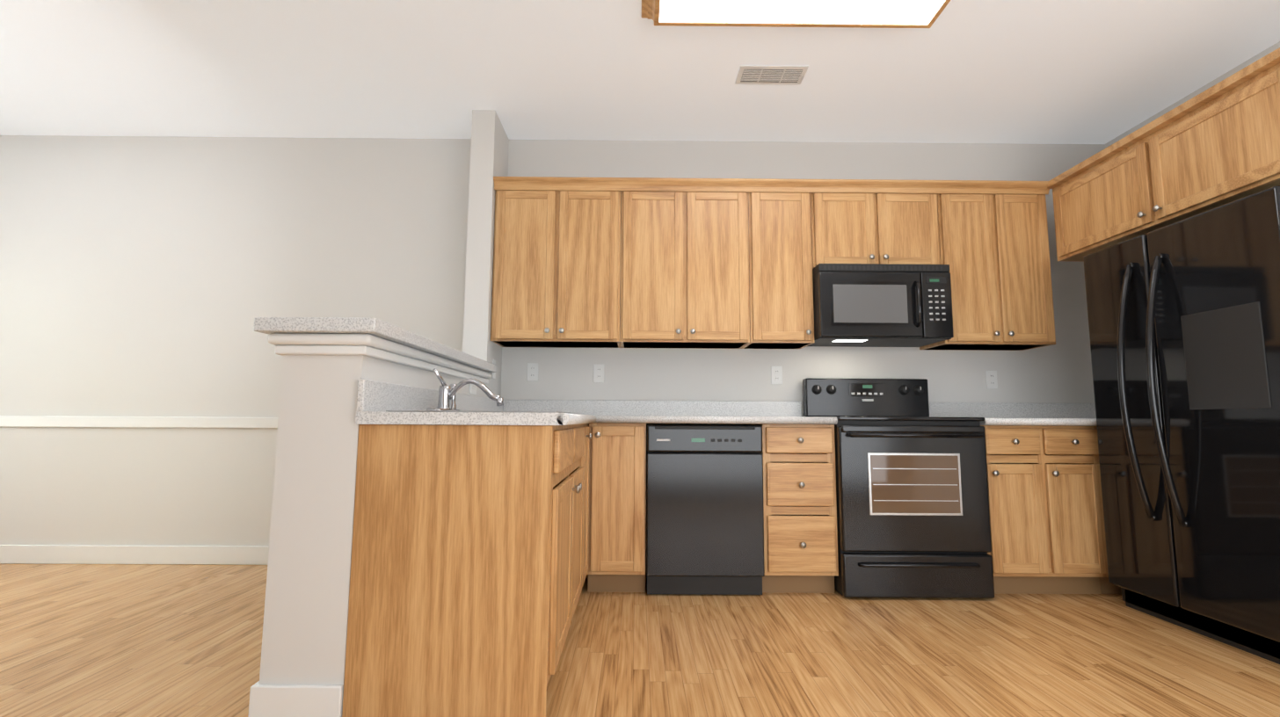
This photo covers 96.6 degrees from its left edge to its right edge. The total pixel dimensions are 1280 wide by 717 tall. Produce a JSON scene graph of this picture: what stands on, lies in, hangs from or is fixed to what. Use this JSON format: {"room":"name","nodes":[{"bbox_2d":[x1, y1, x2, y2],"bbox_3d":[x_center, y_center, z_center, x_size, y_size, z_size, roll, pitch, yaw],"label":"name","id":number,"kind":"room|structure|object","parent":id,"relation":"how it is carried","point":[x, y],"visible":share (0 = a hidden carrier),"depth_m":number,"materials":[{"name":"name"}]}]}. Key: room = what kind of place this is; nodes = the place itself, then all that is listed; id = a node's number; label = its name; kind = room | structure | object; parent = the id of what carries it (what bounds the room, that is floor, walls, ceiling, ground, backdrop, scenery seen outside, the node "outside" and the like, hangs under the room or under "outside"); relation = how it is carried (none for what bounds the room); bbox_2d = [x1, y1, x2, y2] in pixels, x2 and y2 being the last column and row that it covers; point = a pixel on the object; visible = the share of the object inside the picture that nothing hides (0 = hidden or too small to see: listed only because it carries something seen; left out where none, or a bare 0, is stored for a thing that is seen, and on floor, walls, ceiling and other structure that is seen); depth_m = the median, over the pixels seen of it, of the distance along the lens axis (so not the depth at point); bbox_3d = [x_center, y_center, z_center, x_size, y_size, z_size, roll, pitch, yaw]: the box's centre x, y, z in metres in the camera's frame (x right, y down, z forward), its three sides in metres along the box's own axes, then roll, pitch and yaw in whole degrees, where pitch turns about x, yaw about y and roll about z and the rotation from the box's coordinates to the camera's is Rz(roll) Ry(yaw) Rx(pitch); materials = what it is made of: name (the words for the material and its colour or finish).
{"room":"kitchen","nodes":[
{"label":"kitchen","id":0,"kind":"room"},
{"bbox_2d":[259,109,509,716],"bbox_3d":[-0.999,-0.192,2.731,0.250,2.740,1.830,0,-6,0],"label":"wall","id":1,"kind":"structure","parent":0,"point":[304,636],"depth_m":1.75,"materials":[{"name":"paint"}]},
{"bbox_2d":[247,681,319,716],"bbox_3d":[-1.142,1.113,2.572,0.020,0.110,1.826,0,-6,0],"label":"baseboard","id":2,"kind":"structure","parent":1,"relation":"attached to","point":[295,701],"depth_m":1.67,"materials":[{"name":"white"}]},
{"bbox_2d":[253,317,496,384],"bbox_3d":[-0.999,0.009,2.497,0.370,0.110,1.529,0,-6,0],"label":"raised bar ledge","id":3,"kind":"structure","parent":1,"relation":"on","point":[376,338],"depth_m":1.78,"materials":[{"name":"white stone"}]},
{"bbox_2d":[469,384,476,394],"bbox_3d":[-0.873,0.154,2.991,0.008,0.070,0.115,0,-6,0],"label":"outlet","id":4,"kind":"object","parent":1,"relation":"attached to","point":[472,389],"visible":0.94,"depth_m":2.97,"materials":[{"name":"white plastic"}]},
{"bbox_2d":[492,359,495,378],"bbox_3d":[-0.873,0.064,3.423,0.011,0.115,0.070,0,-6,0],"label":"stub","id":5,"kind":"object","parent":1,"relation":"attached to","point":[494,374],"visible":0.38,"depth_m":3.42,"materials":[{"name":"white plastic"}]},
{"bbox_2d":[0,135,1104,545],"bbox_3d":[-0.895,-0.086,3.711,8.250,2.740,0.140,0,-6,0],"label":"wall","id":6,"kind":"structure","parent":0,"point":[148,276],"depth_m":3.66,"materials":[{"name":"paint"}]},
{"bbox_2d":[0,545,269,565],"bbox_3d":[-3.012,1.199,3.481,3.750,0.110,0.020,0,-6,0],"label":"baseboard","id":7,"kind":"structure","parent":6,"relation":"attached to","point":[9,554],"depth_m":3.47,"materials":[{"name":"white wood"}]},
{"bbox_2d":[526,363,538,381],"bbox_3d":[-0.680,0.086,3.619,0.070,0.115,0.008,0,-6,0],"label":"electrical outlet","id":8,"kind":"object","parent":6,"relation":"attached to","point":[532,372],"visible":1,"depth_m":3.62,"materials":[{"name":"white plastic"}]},
{"bbox_2d":[490,189,621,348],"bbox_3d":[-0.495,-0.554,3.514,0.755,0.937,0.350,0,-6,0],"label":"upper cabinet","id":9,"kind":"object","parent":6,"relation":"attached to","point":[556,272],"visible":1,"depth_m":3.37,"materials":[{"name":"brown wood"}]},
{"bbox_2d":[593,364,604,382],"bbox_3d":[-0.261,0.094,3.620,0.070,0.115,0.008,0,-6,0],"label":"electrical outlet","id":10,"kind":"object","parent":6,"relation":"attached to","point":[599,373],"visible":1,"depth_m":3.62,"materials":[{"name":"white plastic"}]},
{"bbox_2d":[619,190,749,349],"bbox_3d":[0.267,-0.549,3.517,0.762,0.937,0.350,0,-6,0],"label":"upper cabinet","id":11,"kind":"object","parent":6,"relation":"attached to","point":[684,269],"visible":0.98,"depth_m":3.38,"materials":[{"name":"brown wood"}]},
{"bbox_2d":[493,176,1049,194],"bbox_3d":[0.790,-1.015,3.563,3.323,0.066,0.364,0,-6,0],"label":"crown molding","id":12,"kind":"structure","parent":11,"relation":"attached to","point":[764,185],"depth_m":3.40,"materials":[{"name":"brown wood"}]},
{"bbox_2d":[770,366,782,384],"bbox_3d":[0.869,0.106,3.625,0.070,0.115,0.008,0,-6,0],"label":"electrical outlet","id":13,"kind":"object","parent":6,"relation":"attached to","point":[776,374],"visible":1,"depth_m":3.62,"materials":[{"name":"white plastic"}]},
{"bbox_2d":[741,192,814,349],"bbox_3d":[0.838,-0.545,3.520,0.374,0.937,0.350,0,-6,0],"label":"upper cabinet","id":14,"kind":"object","parent":6,"relation":"attached to","point":[781,293],"visible":0.94,"depth_m":3.38,"materials":[{"name":"brown wood"}]},
{"bbox_2d":[810,192,940,269],"bbox_3d":[1.410,-0.767,3.547,0.763,0.485,0.350,0,-6,0],"label":"upper cabinet","id":15,"kind":"object","parent":6,"relation":"attached to","point":[895,229],"visible":0.81,"depth_m":3.41,"materials":[{"name":"brown wood"}]},
{"bbox_2d":[807,263,953,347],"bbox_3d":[1.408,-0.312,3.445,0.758,0.435,0.454,0,-6,0],"label":"microwave","id":16,"kind":"object","parent":15,"relation":"attached to","point":[870,305],"visible":1,"depth_m":3.27,"materials":[{"name":"black"}]},
{"bbox_2d":[919,193,1055,350],"bbox_3d":[2.121,-0.537,3.527,0.654,0.937,0.350,0,-6,0],"label":"upper cabinet","id":17,"kind":"object","parent":6,"relation":"attached to","point":[994,251],"visible":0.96,"depth_m":3.39,"materials":[{"name":"brown wood"}]},
{"bbox_2d":[985,370,997,388],"bbox_3d":[2.239,0.135,3.630,0.070,0.115,0.008,0,-6,0],"label":"electrical outlet","id":18,"kind":"object","parent":6,"relation":"attached to","point":[992,381],"visible":1,"depth_m":3.63,"materials":[{"name":"white plastic"}]},
{"bbox_2d":[0,563,1279,716],"bbox_3d":[-0.887,1.020,0.706,8.250,0.100,5.880,0,-6,0],"label":"floor","id":19,"kind":"structure","parent":0,"point":[130,641],"depth_m":2.18,"materials":[{"name":"brown wood"}]},
{"bbox_2d":[341,423,584,716],"bbox_3d":[-0.552,0.690,2.177,0.645,0.874,0.920,0,-6,0],"label":"base cabinet","id":20,"kind":"object","parent":19,"relation":"on","point":[466,574],"visible":1,"depth_m":1.73,"materials":[{"name":"brown wood"}]},
{"bbox_2d":[355,378,1096,426],"bbox_3d":[1.107,0.243,2.683,3.965,0.138,1.854,0,-6,0],"label":"countertop","id":21,"kind":"structure","parent":20,"relation":"on","point":[376,400],"depth_m":2.96,"materials":[{"name":"stone"}]},
{"bbox_2d":[426,368,503,410],"bbox_3d":[-0.662,0.127,2.231,0.263,0.165,0.250,0,-6,0],"label":"faucet","id":22,"kind":"object","parent":21,"relation":"on","point":[447,397],"visible":0.98,"depth_m":2.22,"materials":[{"name":"silver metal"}]},
{"bbox_2d":[385,410,581,425],"bbox_3d":[-0.535,0.299,2.213,0.534,0.178,0.864,0,-6,0],"label":"sink","id":23,"kind":"object","parent":21,"relation":"in","point":[469,411],"visible":0.19,"depth_m":1.79,"materials":[{"name":"silver metal"}]},
{"bbox_2d":[580,423,591,587],"bbox_3d":[-0.557,0.787,3.088,0.645,0.874,0.910,0,-6,0],"label":"base cabinet","id":24,"kind":"object","parent":19,"relation":"on","point":[585,461],"visible":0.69,"depth_m":2.80,"materials":[{"name":"brown wood"}]},
{"bbox_2d":[587,422,646,592],"bbox_3d":[-0.122,0.804,3.222,0.299,0.874,0.645,0,-6,0],"label":"base cabinet","id":25,"kind":"object","parent":19,"relation":"on","point":[616,516],"visible":0.96,"depth_m":2.94,"materials":[{"name":"brown wood"}]},
{"bbox_2d":[645,423,764,595],"bbox_3d":[0.333,0.808,3.227,0.600,0.863,0.626,0,-6,0],"label":"dishwasher","id":26,"kind":"object","parent":19,"relation":"on","point":[704,526],"visible":1,"depth_m":2.93,"materials":[{"name":"black metal"}]},
{"bbox_2d":[741,423,838,593],"bbox_3d":[0.828,0.810,3.226,0.379,0.874,0.646,0,-6,0],"label":"drawers","id":27,"kind":"object","parent":19,"relation":"on","point":[800,520],"visible":0.94,"depth_m":2.95,"materials":[{"name":"brown wood"}]},
{"bbox_2d":[802,378,994,598],"bbox_3d":[1.403,0.669,3.199,0.758,1.155,0.687,0,-6,0],"label":"range","id":28,"kind":"object","parent":19,"relation":"on","point":[912,503],"visible":1,"depth_m":2.91,"materials":[{"name":"black metal"}]},
{"bbox_2d":[980,425,1108,594],"bbox_3d":[2.101,0.819,3.232,0.629,0.874,0.646,0,-6,0],"label":"base cabinet","id":29,"kind":"object","parent":19,"relation":"on","point":[1046,514],"visible":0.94,"depth_m":2.95,"materials":[{"name":"brown wood"}]},
{"bbox_2d":[1099,577,1122,594],"bbox_3d":[2.750,0.825,3.260,0.664,0.874,0.597,0,-6,0],"label":"cabinet filler","id":30,"kind":"object","parent":19,"relation":"on","point":[1107,587],"visible":0.04,"depth_m":2.99,"materials":[{"name":"brown wood"}]},
{"bbox_2d":[1083,185,1279,664],"bbox_3d":[2.639,0.290,2.454,0.851,1.765,0.920,0,-6,0],"label":"refrigerator","id":31,"kind":"object","parent":19,"relation":"on","point":[1183,316],"visible":1,"depth_m":2.39,"materials":[{"name":"black metal"}]},
{"bbox_2d":[0,0,1279,144],"bbox_3d":[-0.870,-1.804,1.008,8.250,0.100,5.880,0,-6,0],"label":"ceiling","id":32,"kind":"structure","parent":0,"point":[1043,71],"depth_m":3.03,"materials":[{"name":"paint"}]},
{"bbox_2d":[734,65,808,84],"bbox_3d":[0.703,-1.516,3.058,0.360,0.016,0.160,0,-6,0],"label":"ceiling vent","id":33,"kind":"object","parent":32,"relation":"in","point":[767,75],"visible":1,"depth_m":3.04,"materials":[{"name":"white plastic"}]},
{"bbox_2d":[641,0,950,28],"bbox_3d":[0.684,-1.550,2.385,1.353,0.091,0.473,0,-6,0],"label":"ceiling light fixture","id":34,"kind":"object","parent":32,"relation":"attached to","point":[861,13],"visible":1,"depth_m":2.48,"materials":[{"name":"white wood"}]},
{"bbox_2d":[1104,41,1279,148],"bbox_3d":[3.177,-0.373,0.808,0.140,2.740,5.740,0,-6,0],"label":"wall","id":35,"kind":"structure","parent":0,"point":[1240,67],"depth_m":3.17,"materials":[{"name":"paint"}]},
{"bbox_2d":[1047,135,1144,261],"bbox_3d":[2.775,-0.850,3.046,0.641,0.481,0.715,0,-6,0],"label":"upper cabinet","id":36,"kind":"object","parent":35,"relation":"attached to","point":[1094,200],"depth_m":3.08,"materials":[{"name":"brown wood"}]},
{"bbox_2d":[1127,47,1279,233],"bbox_3d":[2.778,-0.912,2.462,0.641,0.481,0.710,0,-6,0],"label":"upper cabinet","id":37,"kind":"object","parent":35,"relation":"attached to","point":[1217,145],"depth_m":2.46,"materials":[{"name":"brown wood"}]},
{"bbox_3d":[-4.941,-0.267,2.243,0.140,2.740,2.770,0,-6,0],"label":"wall","id":38,"kind":"structure","parent":0,"visible":0},
{"bbox_2d":[0,415,278,429],"bbox_3d":[-3.007,0.399,3.566,3.750,0.070,0.020,0,-6,0],"label":"trim","id":39,"kind":"structure","parent":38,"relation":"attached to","point":[134,422],"depth_m":3.54,"materials":[{"name":"white wood"}]}
]}

